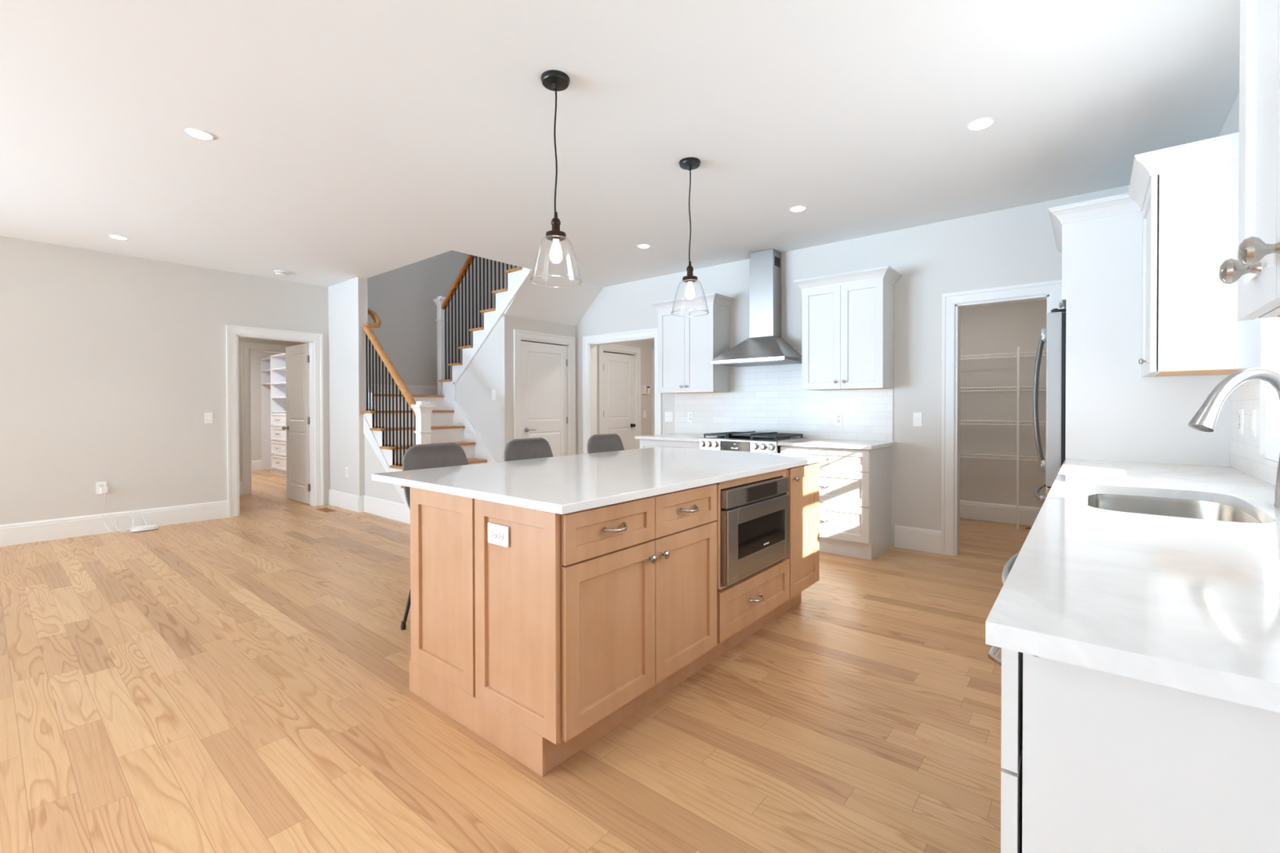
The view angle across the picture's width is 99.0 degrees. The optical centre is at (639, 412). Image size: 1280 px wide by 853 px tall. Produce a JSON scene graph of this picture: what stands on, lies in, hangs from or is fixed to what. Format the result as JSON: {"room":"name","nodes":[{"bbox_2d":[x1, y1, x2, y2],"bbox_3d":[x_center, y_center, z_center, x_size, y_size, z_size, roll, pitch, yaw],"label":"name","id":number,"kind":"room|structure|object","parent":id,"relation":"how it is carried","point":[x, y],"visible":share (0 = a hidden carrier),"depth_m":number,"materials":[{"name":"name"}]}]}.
{"room":"kitchen","nodes":[
{"label":"kitchen","id":0,"kind":"room"},
{"bbox_2d":[0,235,479,524],"bbox_3d":[-6.077,-1.537,4.394,0.120,5.450,11.070,0,1,40],"label":"wall","id":1,"kind":"structure","parent":0,"point":[112,366],"depth_m":5.52,"materials":[{"name":"grey paint"}]},
{"bbox_2d":[96,481,106,494],"bbox_3d":[-5.241,0.734,5.320,0.010,0.118,0.072,0,1,40],"label":"wall outlet","id":2,"kind":"object","parent":1,"relation":"attached to","point":[100,484],"visible":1,"depth_m":5.31,"materials":[{"name":"white plastic"}]},
{"bbox_2d":[100,486,107,494],"bbox_3d":[-5.208,0.762,5.312,0.052,0.072,0.050,0,1,40],"label":"power adapter","id":3,"kind":"object","parent":2,"relation":"attached to","point":[103,490],"visible":1,"depth_m":5.29,"materials":[{"name":"white plastic"}]},
{"bbox_2d":[102,494,146,533],"bbox_3d":[-5.074,0.987,5.388,0.132,0.384,0.320,0,1,40],"label":"power cable","id":4,"kind":"object","parent":3,"relation":"hanging from","point":[104,495],"visible":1,"depth_m":5.36,"materials":[{"name":"plastic"}]},
{"bbox_2d":[0,500,227,546],"bbox_3d":[-7.069,1.107,3.101,0.016,0.190,7.769,0,1,40],"label":"baseboard","id":5,"kind":"structure","parent":1,"relation":"attached to","point":[12,534],"depth_m":5.33,"materials":[{"name":"white paint"}]},
{"bbox_2d":[204,412,213,423],"bbox_3d":[-4.703,0.059,5.963,0.016,0.118,0.072,0,1,40],"label":"light switch","id":6,"kind":"object","parent":1,"relation":"attached to","point":[208,415],"visible":1,"depth_m":5.96,"materials":[{"name":"white plastic"}]},
{"bbox_2d":[226,324,324,517],"bbox_3d":[-4.330,0.094,6.504,0.148,2.143,0.983,0,1,40],"label":"trim","id":7,"kind":"structure","parent":1,"relation":"attached to","point":[314,340],"depth_m":6.49,"materials":[{"name":"white paint"}]},
{"bbox_2d":[282,342,310,504],"bbox_3d":[-4.446,0.140,7.061,0.795,2.018,0.103,0,1,40],"label":"door","id":8,"kind":"structure","parent":1,"relation":"in","point":[297,357],"depth_m":7.07,"materials":[{"name":"white paint"}]},
{"bbox_2d":[250,351,280,460],"bbox_3d":[-6.832,-0.151,8.941,3.580,2.600,3.300,0,1,40],"label":"wall","id":9,"kind":"structure","parent":0,"point":[255,357],"depth_m":10.74,"materials":[{"name":"grey paint"}]},
{"bbox_2d":[251,460,261,470],"bbox_3d":[-8.127,1.047,10.022,0.016,0.190,3.100,0,1,40],"label":"baseboard","id":10,"kind":"structure","parent":9,"relation":"attached to","point":[255,464],"depth_m":10.73,"materials":[{"name":"white paint"}]},
{"bbox_2d":[238,337,306,481],"bbox_3d":[-5.000,-0.139,7.170,1.740,2.600,3.700,0,1,40],"label":"wall","id":11,"kind":"structure","parent":0,"point":[240,339],"depth_m":7.65,"materials":[{"name":"grey paint"}]},
{"bbox_2d":[239,481,242,495],"bbox_3d":[-6.126,1.070,6.979,0.016,0.190,1.752,0,1,40],"label":"baseboard","id":12,"kind":"structure","parent":11,"relation":"attached to","point":[240,482],"depth_m":7.64,"materials":[{"name":"white paint"}]},
{"bbox_2d":[240,342,292,495],"bbox_3d":[-5.281,0.082,8.085,0.148,2.143,1.046,0,1,40],"label":"trim","id":13,"kind":"structure","parent":11,"relation":"attached to","point":[246,347],"depth_m":7.69,"materials":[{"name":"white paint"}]},
{"bbox_2d":[364,434,404,504],"bbox_3d":[-2.742,0.702,6.055,1.230,0.930,0.060,0,1,40],"label":"wall","id":14,"kind":"structure","parent":0,"point":[384,491],"depth_m":6.25,"materials":[{"name":"grey paint"}]},
{"bbox_2d":[328,488,409,524],"bbox_3d":[-3.116,1.070,6.279,2.070,0.190,0.076,0,1,40],"label":"baseboard","id":15,"kind":"structure","parent":14,"relation":"attached to","point":[399,512],"depth_m":6.30,"materials":[{"name":"white paint"}]},
{"bbox_2d":[435,313,511,462],"bbox_3d":[-2.376,-0.004,7.107,2.150,2.320,0.100,0,1,40],"label":"wall","id":16,"kind":"structure","parent":0,"point":[491,369],"depth_m":6.53,"materials":[{"name":"grey paint"}]},
{"bbox_2d":[491,390,495,400],"bbox_3d":[-1.743,-0.205,6.512,0.075,0.125,0.009,0,1,40],"label":"light switch","id":17,"kind":"object","parent":16,"relation":"attached to","point":[493,392],"visible":1,"depth_m":6.51,"materials":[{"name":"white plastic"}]},
{"bbox_2d":[0,469,1032,852],"bbox_3d":[-3.845,1.237,5.130,13.950,0.120,15.400,0,1,40],"label":"floor","id":18,"kind":"structure","parent":0,"point":[238,684],"depth_m":2.16,"materials":[{"name":"brown wood"}]},
{"bbox_2d":[129,524,159,532],"bbox_3d":[-4.954,1.159,5.467,0.150,0.034,0.210,0,1,40],"label":"router","id":19,"kind":"object","parent":18,"relation":"on","point":[148,527],"visible":1,"depth_m":5.43,"materials":[{"name":"white plastic"}]},
{"bbox_2d":[260,353,286,475],"bbox_3d":[-6.689,0.040,10.394,1.708,2.190,0.680,0,1,40],"label":"closet shelving","id":20,"kind":"object","parent":18,"relation":"on","point":[273,369],"visible":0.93,"depth_m":10.24,"materials":[{"name":"wood"}]},
{"bbox_2d":[315,507,336,512],"bbox_3d":[-3.739,1.163,6.507,0.300,0.004,0.120,0,1,40],"label":"floor vent","id":21,"kind":"object","parent":18,"relation":"in","point":[324,509],"visible":1,"depth_m":6.52,"materials":[{"name":"brown wood"}]},
{"bbox_2d":[328,276,368,496],"bbox_3d":[-3.569,-0.209,6.680,0.850,2.743,0.107,0,1,40],"label":"wall pier","id":22,"kind":"object","parent":18,"relation":"on","point":[347,300],"visible":0.79,"depth_m":6.56,"materials":[{"name":"grey paint"}]},
{"bbox_2d":[345,466,348,476],"bbox_3d":[-3.529,0.717,6.581,0.072,0.118,0.010,0,1,40],"label":"wall outlet","id":23,"kind":"object","parent":22,"relation":"attached to","point":[346,468],"visible":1,"depth_m":6.58,"materials":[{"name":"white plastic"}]},
{"bbox_2d":[400,442,468,630],"bbox_3d":[-1.009,0.686,3.037,0.504,1.008,0.458,0,1,40],"label":"bar stool","id":24,"kind":"object","parent":18,"relation":"on","point":[420,456],"visible":0.27,"depth_m":3.14,"materials":[{"name":"grey fabric"}]},
{"bbox_2d":[360,266,531,508],"bbox_3d":[-2.176,-0.319,6.923,2.690,2.954,2.225,0,1,40],"label":"staircase","id":25,"kind":"structure","parent":18,"relation":"on","point":[450,423],"depth_m":6.63,"materials":[{"name":"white wood"}]},
{"bbox_2d":[363,308,435,466],"bbox_3d":[-2.896,-0.055,6.222,2.023,2.440,0.224,0,1,44],"label":"stair railing","id":26,"kind":"object","parent":25,"relation":"on","point":[422,410],"visible":0.77,"depth_m":5.98,"materials":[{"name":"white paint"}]},
{"bbox_2d":[433,254,516,395],"bbox_3d":[-1.979,-1.560,6.743,1.882,2.672,0.150,0,1,40],"label":"stair railing","id":27,"kind":"object","parent":25,"relation":"on","point":[442,303],"visible":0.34,"depth_m":7.06,"materials":[{"name":"black metal"}]},
{"bbox_2d":[504,437,553,461],"bbox_3d":[-0.576,0.680,3.562,0.504,1.008,0.458,0,1,40],"label":"bar stool","id":28,"kind":"object","parent":18,"relation":"on","point":[536,447],"visible":0.24,"depth_m":3.69,"materials":[{"name":"fabric"}]},
{"bbox_2d":[586,433,624,453],"bbox_3d":[-0.092,0.674,4.148,0.504,1.008,0.458,0,1,40],"label":"bar stool","id":29,"kind":"object","parent":18,"relation":"on","point":[597,443],"visible":0.23,"depth_m":4.27,"materials":[{"name":"fabric"}]},
{"bbox_2d":[408,462,819,777],"bbox_3d":[0.070,0.749,2.845,1.006,0.882,2.134,0,1,40],"label":"kitchen island","id":30,"kind":"object","parent":18,"relation":"on","point":[540,646],"visible":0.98,"depth_m":2.03,"materials":[{"name":"brown wood"}]},
{"bbox_2d":[487,522,509,547],"bbox_3d":[-0.504,0.434,1.937,0.118,0.072,0.010,0,1,40],"label":"wall outlet","id":31,"kind":"object","parent":30,"relation":"attached to","point":[498,535],"visible":1,"depth_m":1.93,"materials":[{"name":"white plastic"}]},
{"bbox_2d":[490,529,497,538],"bbox_3d":[-0.520,0.434,1.948,0.033,0.033,0.005,0,1,40],"label":"receptacle","id":32,"kind":"object","parent":31,"relation":"attached to","point":[493,532],"depth_m":1.94,"materials":[{"name":"white plastic"}]},
{"bbox_2d":[497,531,503,540],"bbox_3d":[-0.490,0.434,1.923,0.033,0.033,0.005,0,1,40],"label":"receptacle","id":33,"kind":"object","parent":31,"relation":"attached to","point":[500,534],"depth_m":1.92,"materials":[{"name":"white plastic"}]},
{"bbox_2d":[371,446,826,514],"bbox_3d":[-0.042,0.290,2.941,1.285,0.030,2.182,0,1,40],"label":"island countertop","id":34,"kind":"structure","parent":30,"relation":"on","point":[565,484],"depth_m":2.42,"materials":[{"name":"white stone"}]},
{"bbox_2d":[713,475,789,586],"bbox_3d":[0.375,0.566,2.902,0.590,0.431,0.648,0,1,40],"label":"drawer microwave","id":35,"kind":"object","parent":30,"relation":"in","point":[755,516],"visible":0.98,"depth_m":2.65,"materials":[{"name":"silver metal"}]},
{"bbox_2d":[640,439,699,448],"bbox_3d":[0.478,0.721,5.758,0.775,0.883,0.659,0,1,40],"label":"base cabinet","id":36,"kind":"object","parent":18,"relation":"on","point":[644,443],"visible":0.03,"depth_m":5.54,"materials":[{"name":"white paint"}]},
{"bbox_2d":[635,433,716,441],"bbox_3d":[0.469,0.264,5.760,0.805,0.030,0.659,0,1,40],"label":"countertop","id":37,"kind":"structure","parent":36,"relation":"on","point":[672,437],"depth_m":5.61,"materials":[{"name":"white stone"}]},
{"bbox_2d":[698,431,806,453],"bbox_3d":[1.068,0.679,5.225,0.796,0.974,0.692,0,1,40],"label":"gas range","id":38,"kind":"object","parent":18,"relation":"on","point":[753,441],"visible":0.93,"depth_m":5.03,"materials":[{"name":"silver metal"}]},
{"bbox_2d":[706,435,806,441],"bbox_3d":[1.087,0.252,5.245,0.796,0.022,0.630,0,1,40],"label":"cooktop","id":39,"kind":"object","parent":38,"relation":"in","point":[718,438],"depth_m":5.04,"materials":[{"name":"silver metal"}]},
{"bbox_2d":[780,445,891,559],"bbox_3d":[1.695,0.728,4.754,0.754,0.883,0.659,0,1,40],"label":"base cabinet","id":40,"kind":"object","parent":18,"relation":"on","point":[855,484],"visible":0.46,"depth_m":4.45,"materials":[{"name":"white paint"}]},
{"bbox_2d":[777,438,894,449],"bbox_3d":[1.702,0.271,4.743,0.784,0.030,0.659,0,1,40],"label":"countertop","id":41,"kind":"structure","parent":40,"relation":"on","point":[828,443],"depth_m":4.60,"materials":[{"name":"white stone"}]},
{"bbox_2d":[960,346,1046,530],"bbox_3d":[3.895,0.259,5.430,2.000,1.800,0.377,0,1,40],"label":"wire shelving","id":42,"kind":"object","parent":18,"relation":"on","point":[1018,387],"visible":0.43,"depth_m":5.40,"materials":[{"name":"white metal"}]},
{"bbox_2d":[1001,551,1019,585],"bbox_3d":[1.205,0.763,1.192,0.691,0.878,0.600,0,1,40],"label":"dishwasher","id":43,"kind":"object","parent":18,"relation":"on","point":[1008,566],"visible":0.16,"depth_m":1.37,"materials":[{"name":"silver metal"}]},
{"bbox_2d":[1032,308,1066,502],"bbox_3d":[2.935,0.282,3.401,0.798,1.795,0.918,0,1,40],"label":"refrigerator","id":44,"kind":"object","parent":18,"relation":"on","point":[1055,333],"visible":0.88,"depth_m":3.22,"materials":[{"name":"silver metal"}]},
{"bbox_2d":[987,645,1279,852],"bbox_3d":[0.899,0.766,0.774,0.688,0.881,0.424,0,1,40],"label":"base cabinet","id":45,"kind":"object","parent":18,"relation":"on","point":[1093,761],"visible":0.77,"depth_m":0.71,"materials":[{"name":"white paint"}]},
{"bbox_2d":[1048,193,1231,466],"bbox_3d":[2.976,0.000,3.327,0.743,2.360,1.040,0,1,40],"label":"refrigerator surround","id":46,"kind":"object","parent":18,"relation":"on","point":[1113,413],"visible":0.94,"depth_m":3.01,"materials":[{"name":"white paint"}]},
{"bbox_3d":[2.355,0.748,2.539,0.688,0.881,1.091,0,1,40],"label":"base cabinet","id":47,"kind":"object","parent":18,"relation":"on","visible":0},
{"bbox_2d":[985,458,1279,712],"bbox_3d":[1.727,0.298,1.753,0.662,0.032,3.100,0,1,40],"label":"countertop","id":48,"kind":"structure","parent":47,"relation":"on","point":[1191,605],"depth_m":0.92,"materials":[{"name":"white stone"}]},
{"bbox_2d":[1086,493,1262,523],"bbox_3d":[1.683,0.412,1.753,0.414,0.195,0.721,0,1,40],"label":"sink","id":49,"kind":"object","parent":48,"relation":"in","point":[1171,507],"visible":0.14,"depth_m":1.98,"materials":[{"name":"silver metal"}]},
{"bbox_2d":[1187,367,1279,507],"bbox_3d":[1.820,0.075,1.625,0.369,0.417,0.096,0,1,-9],"label":"kitchen faucet","id":50,"kind":"object","parent":48,"relation":"on","point":[1205,420],"visible":1,"depth_m":1.61,"materials":[{"name":"silver metal"}]},
{"bbox_2d":[511,315,576,454],"bbox_3d":[-1.227,0.001,6.904,0.120,2.310,1.050,0,1,40],"label":"wall","id":51,"kind":"structure","parent":0,"point":[517,323],"depth_m":6.79,"materials":[{"name":"grey paint"}]},
{"bbox_2d":[520,341,568,457],"bbox_3d":[-1.183,0.140,6.863,0.091,2.008,0.764,0,1,40],"label":"door","id":52,"kind":"structure","parent":51,"relation":"in","point":[544,366],"depth_m":6.88,"materials":[{"name":"white paint"}]},
{"bbox_2d":[513,328,575,455],"bbox_3d":[-1.222,0.085,6.891,0.148,2.143,0.982,0,1,40],"label":"trim","id":53,"kind":"structure","parent":51,"relation":"attached to","point":[519,335],"depth_m":6.89,"materials":[{"name":"white paint"}]},
{"bbox_2d":[501,269,603,325],"bbox_3d":[-1.069,-1.368,6.694,0.620,0.550,1.150,0,1,40],"label":"ceiling","id":54,"kind":"structure","parent":0,"point":[563,305],"depth_m":6.62,"materials":[{"name":"paint"}]},
{"bbox_2d":[0,0,1239,287],"bbox_3d":[-2.953,-1.678,1.815,8.180,0.280,11.270,0,1,40],"label":"ceiling","id":55,"kind":"structure","parent":0,"point":[366,139],"depth_m":2.91,"materials":[{"name":"paint"}]},
{"bbox_2d":[108,235,128,239],"bbox_3d":[-4.647,-1.560,4.873,0.128,0.005,0.128,0,1,40],"label":"recessed light","id":56,"kind":"object","parent":55,"relation":"in","point":[117,237],"visible":1,"depth_m":4.86,"materials":[{"name":"paint"}]},
{"bbox_2d":[185,128,214,140],"bbox_3d":[-2.449,-1.547,3.042,0.128,0.005,0.128,0,1,40],"label":"recessed light","id":57,"kind":"object","parent":55,"relation":"in","point":[197,133],"visible":1,"depth_m":3.04,"materials":[{"name":"paint"}]},
{"bbox_2d":[273,270,288,275],"bbox_3d":[-4.014,-1.553,6.108,0.136,0.042,0.136,0,1,40],"label":"smoke detector","id":58,"kind":"object","parent":55,"relation":"attached to","point":[281,273],"visible":1,"depth_m":6.07,"materials":[{"name":"white plastic"}]},
{"bbox_2d":[529,70,582,287],"bbox_3d":[-0.392,-1.078,2.542,0.239,0.942,0.239,0,1,-36],"label":"pendant light","id":59,"kind":"object","parent":55,"relation":"hanging from","point":[556,81],"visible":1,"depth_m":2.53,"materials":[{"name":"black glass"}]},
{"bbox_2d":[545,211,566,240],"bbox_3d":[-0.391,-0.867,2.543,0.096,0.129,0.096,0,1,40],"label":"socket","id":60,"kind":"object","parent":59,"relation":"attached to","point":[555,234],"depth_m":2.53,"materials":[{"name":"brown metal"}]},
{"bbox_2d":[637,244,650,248],"bbox_3d":[0.038,-1.571,5.166,0.128,0.005,0.128,0,1,40],"label":"recessed light","id":61,"kind":"object","parent":55,"relation":"in","point":[641,246],"visible":1,"depth_m":5.16,"materials":[{"name":"paint"}]},
{"bbox_2d":[671,156,709,316],"bbox_3d":[0.311,-1.087,3.406,0.239,0.942,0.239,0,1,25],"label":"pendant light","id":62,"kind":"object","parent":55,"relation":"hanging from","point":[690,163],"visible":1,"depth_m":3.39,"materials":[{"name":"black glass"}]},
{"bbox_2d":[682,261,697,282],"bbox_3d":[0.311,-0.876,3.408,0.096,0.129,0.096,0,1,40],"label":"socket","id":63,"kind":"object","parent":62,"relation":"attached to","point":[689,277],"depth_m":3.39,"materials":[{"name":"brown metal"}]},
{"bbox_2d":[789,205,806,212],"bbox_3d":[1.215,-1.565,4.203,0.128,0.005,0.128,0,1,40],"label":"recessed light","id":64,"kind":"object","parent":55,"relation":"in","point":[797,208],"visible":1,"depth_m":4.20,"materials":[{"name":"paint"}]},
{"bbox_2d":[966,117,995,130],"bbox_3d":[1.839,-1.555,2.951,0.128,0.005,0.128,0,1,40],"label":"recessed light","id":65,"kind":"object","parent":55,"relation":"in","point":[981,123],"visible":1,"depth_m":2.94,"materials":[{"name":"paint"}]},
{"bbox_2d":[596,339,654,435],"bbox_3d":[1.052,-0.182,8.393,2.260,2.640,3.910,0,1,40],"label":"wall","id":66,"kind":"structure","parent":0,"point":[646,347],"depth_m":8.67,"materials":[{"name":"grey paint"}]},
{"bbox_2d":[597,343,640,448],"bbox_3d":[-0.340,0.068,8.228,0.148,2.148,0.936,0,1,40],"label":"trim","id":67,"kind":"structure","parent":66,"relation":"attached to","point":[614,348],"depth_m":8.36,"materials":[{"name":"white paint"}]},
{"bbox_2d":[603,351,635,449],"bbox_3d":[-0.300,0.127,8.192,0.103,2.008,0.718,0,1,40],"label":"door","id":68,"kind":"structure","parent":66,"relation":"in","point":[618,369],"depth_m":8.21,"materials":[{"name":"white paint"}]},
{"bbox_2d":[643,410,646,417],"bbox_3d":[0.080,0.026,8.649,0.016,0.118,0.072,0,1,40],"label":"light switch","id":69,"kind":"object","parent":66,"relation":"attached to","point":[644,411],"visible":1,"depth_m":8.64,"materials":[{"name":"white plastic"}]},
{"bbox_2d":[642,385,649,394],"bbox_3d":[0.100,-0.357,8.659,0.031,0.130,0.160,0,1,40],"label":"alarm keypad","id":70,"kind":"object","parent":66,"relation":"attached to","point":[646,389],"visible":1,"depth_m":8.63,"materials":[{"name":"white plastic"}]},
{"bbox_2d":[652,349,654,435],"bbox_3d":[0.481,0.058,9.223,0.148,2.148,0.996,0,1,40],"label":"trim","id":71,"kind":"structure","parent":66,"relation":"attached to","point":[653,350],"depth_m":8.80,"materials":[{"name":"white paint"}]},
{"bbox_2d":[480,185,1129,546],"bbox_3d":[0.600,-1.566,6.139,8.200,5.450,0.120,0,1,40],"label":"wall","id":72,"kind":"structure","parent":0,"point":[1015,246],"depth_m":4.66,"materials":[{"name":"grey paint"}]},
{"bbox_2d":[582,328,662,453],"bbox_3d":[-0.207,0.083,6.807,1.283,2.143,0.148,0,1,40],"label":"trim","id":73,"kind":"structure","parent":72,"relation":"attached to","point":[590,343],"depth_m":7.11,"materials":[{"name":"white paint"}]},
{"bbox_2d":[664,411,673,422],"bbox_3d":[0.330,0.050,6.291,0.118,0.118,0.016,0,1,40],"label":"light switch","id":74,"kind":"object","parent":72,"relation":"attached to","point":[668,415],"visible":1,"depth_m":6.29,"materials":[{"name":"white plastic"}]},
{"bbox_2d":[687,412,693,422],"bbox_3d":[0.561,0.054,6.089,0.072,0.118,0.010,0,1,40],"label":"wall outlet","id":75,"kind":"object","parent":72,"relation":"attached to","point":[690,415],"visible":1,"depth_m":6.08,"materials":[{"name":"white plastic"}]},
{"bbox_2d":[649,293,734,393],"bbox_3d":[0.552,-0.703,5.855,0.829,0.982,0.391,0,1,40],"label":"upper cabinet","id":76,"kind":"object","parent":72,"relation":"attached to","point":[687,346],"visible":0.99,"depth_m":5.71,"materials":[{"name":"white paint"}]},
{"bbox_2d":[711,248,801,367],"bbox_3d":[1.144,-1.023,5.290,0.768,1.106,0.502,0,1,40],"label":"range hood","id":77,"kind":"object","parent":72,"relation":"attached to","point":[765,345],"visible":0.98,"depth_m":5.30,"materials":[{"name":"silver metal"}]},
{"bbox_2d":[674,346,893,441],"bbox_3d":[1.299,-0.193,5.492,2.333,0.886,0.012,0,1,40],"label":"backsplash","id":78,"kind":"structure","parent":72,"relation":"attached to","point":[769,398],"depth_m":5.38,"materials":[{"name":"white tile"}]},
{"bbox_2d":[834,413,842,425],"bbox_3d":[1.830,0.063,5.042,0.072,0.118,0.010,0,1,40],"label":"wall outlet","id":79,"kind":"object","parent":72,"relation":"attached to","point":[837,416],"visible":1,"depth_m":5.04,"materials":[{"name":"white plastic"}]},
{"bbox_2d":[792,265,902,390],"bbox_3d":[1.813,-0.696,4.815,0.816,0.982,0.391,0,1,40],"label":"upper cabinet","id":80,"kind":"object","parent":72,"relation":"attached to","point":[847,317],"visible":1,"depth_m":4.68,"materials":[{"name":"white paint"}]},
{"bbox_2d":[912,412,922,426],"bbox_3d":[2.348,0.059,4.626,0.072,0.118,0.016,0,1,40],"label":"light switch","id":81,"kind":"object","parent":72,"relation":"attached to","point":[917,416],"visible":1,"depth_m":4.63,"materials":[{"name":"white plastic"}]},
{"bbox_2d":[894,524,941,554],"bbox_3d":[2.353,1.074,4.633,0.362,0.190,0.016,0,1,40],"label":"baseboard","id":82,"kind":"structure","parent":72,"relation":"attached to","point":[923,540],"depth_m":4.62,"materials":[{"name":"white paint"}]},
{"bbox_2d":[941,280,1064,555],"bbox_3d":[2.835,0.100,4.297,0.801,2.143,0.148,0,1,40],"label":"trim","id":83,"kind":"structure","parent":72,"relation":"attached to","point":[1050,291],"depth_m":4.46,"materials":[{"name":"white paint"}]},
{"bbox_2d":[960,299,1046,507],"bbox_3d":[3.519,-0.086,4.972,2.200,2.500,1.770,0,1,40],"label":"wall","id":84,"kind":"structure","parent":0,"point":[995,329],"depth_m":5.76,"materials":[{"name":"grey paint"}]},
{"bbox_2d":[960,500,1040,525],"bbox_3d":[3.489,1.069,4.944,2.000,0.190,1.670,0,1,40],"label":"baseboard","id":85,"kind":"structure","parent":84,"relation":"attached to","point":[999,513],"depth_m":5.77,"materials":[{"name":"white paint"}]},
{"bbox_2d":[1218,93,1239,136],"bbox_3d":[0.174,-0.149,-0.748,0.120,2.743,11.070,0,1,40],"label":"wall","id":86,"kind":"structure","parent":0,"point":[1231,126],"depth_m":2.77,"materials":[{"name":"grey paint"}]},
{"bbox_2d":[1128,132,1261,377],"bbox_3d":[2.609,-0.680,2.610,0.400,0.986,0.638,0,1,40],"label":"upper cabinet","id":87,"kind":"object","parent":86,"relation":"attached to","point":[1186,195],"visible":0.93,"depth_m":2.42,"materials":[{"name":"white paint"}]},
{"bbox_2d":[1238,408,1244,434],"bbox_3d":[2.780,0.042,2.529,0.010,0.118,0.072,0,1,40],"label":"wall outlet","id":88,"kind":"object","parent":86,"relation":"attached to","point":[1241,425],"visible":1,"depth_m":2.52,"materials":[{"name":"white plastic"}]},
{"bbox_2d":[1218,0,1279,320],"bbox_3d":[1.022,-0.659,0.686,0.400,0.986,0.610,0,1,40],"label":"upper cabinet","id":89,"kind":"object","parent":86,"relation":"attached to","point":[1256,271],"visible":1,"depth_m":0.92,"materials":[{"name":"white paint"}]},
{"bbox_2d":[1250,408,1257,436],"bbox_3d":[2.621,0.044,2.336,0.009,0.118,0.072,0,1,40],"label":"light switch","id":90,"kind":"object","parent":86,"relation":"attached to","point":[1254,411],"visible":1,"depth_m":2.32,"materials":[{"name":"white plastic"}]},
{"bbox_2d":[1230,379,1278,485],"bbox_3d":[1.992,0.054,1.558,0.010,0.460,3.058,0,1,40],"label":"backsplash","id":91,"kind":"structure","parent":86,"relation":"attached to","point":[1246,457],"depth_m":2.43,"materials":[{"name":"white tile"}]},
{"bbox_2d":[1259,316,1279,462],"bbox_3d":[2.059,-0.453,1.550,0.140,1.280,1.620,0,1,40],"label":"trim","id":92,"kind":"structure","parent":86,"relation":"attached to","point":[1269,420],"depth_m":2.14,"materials":[{"name":"white paint"}]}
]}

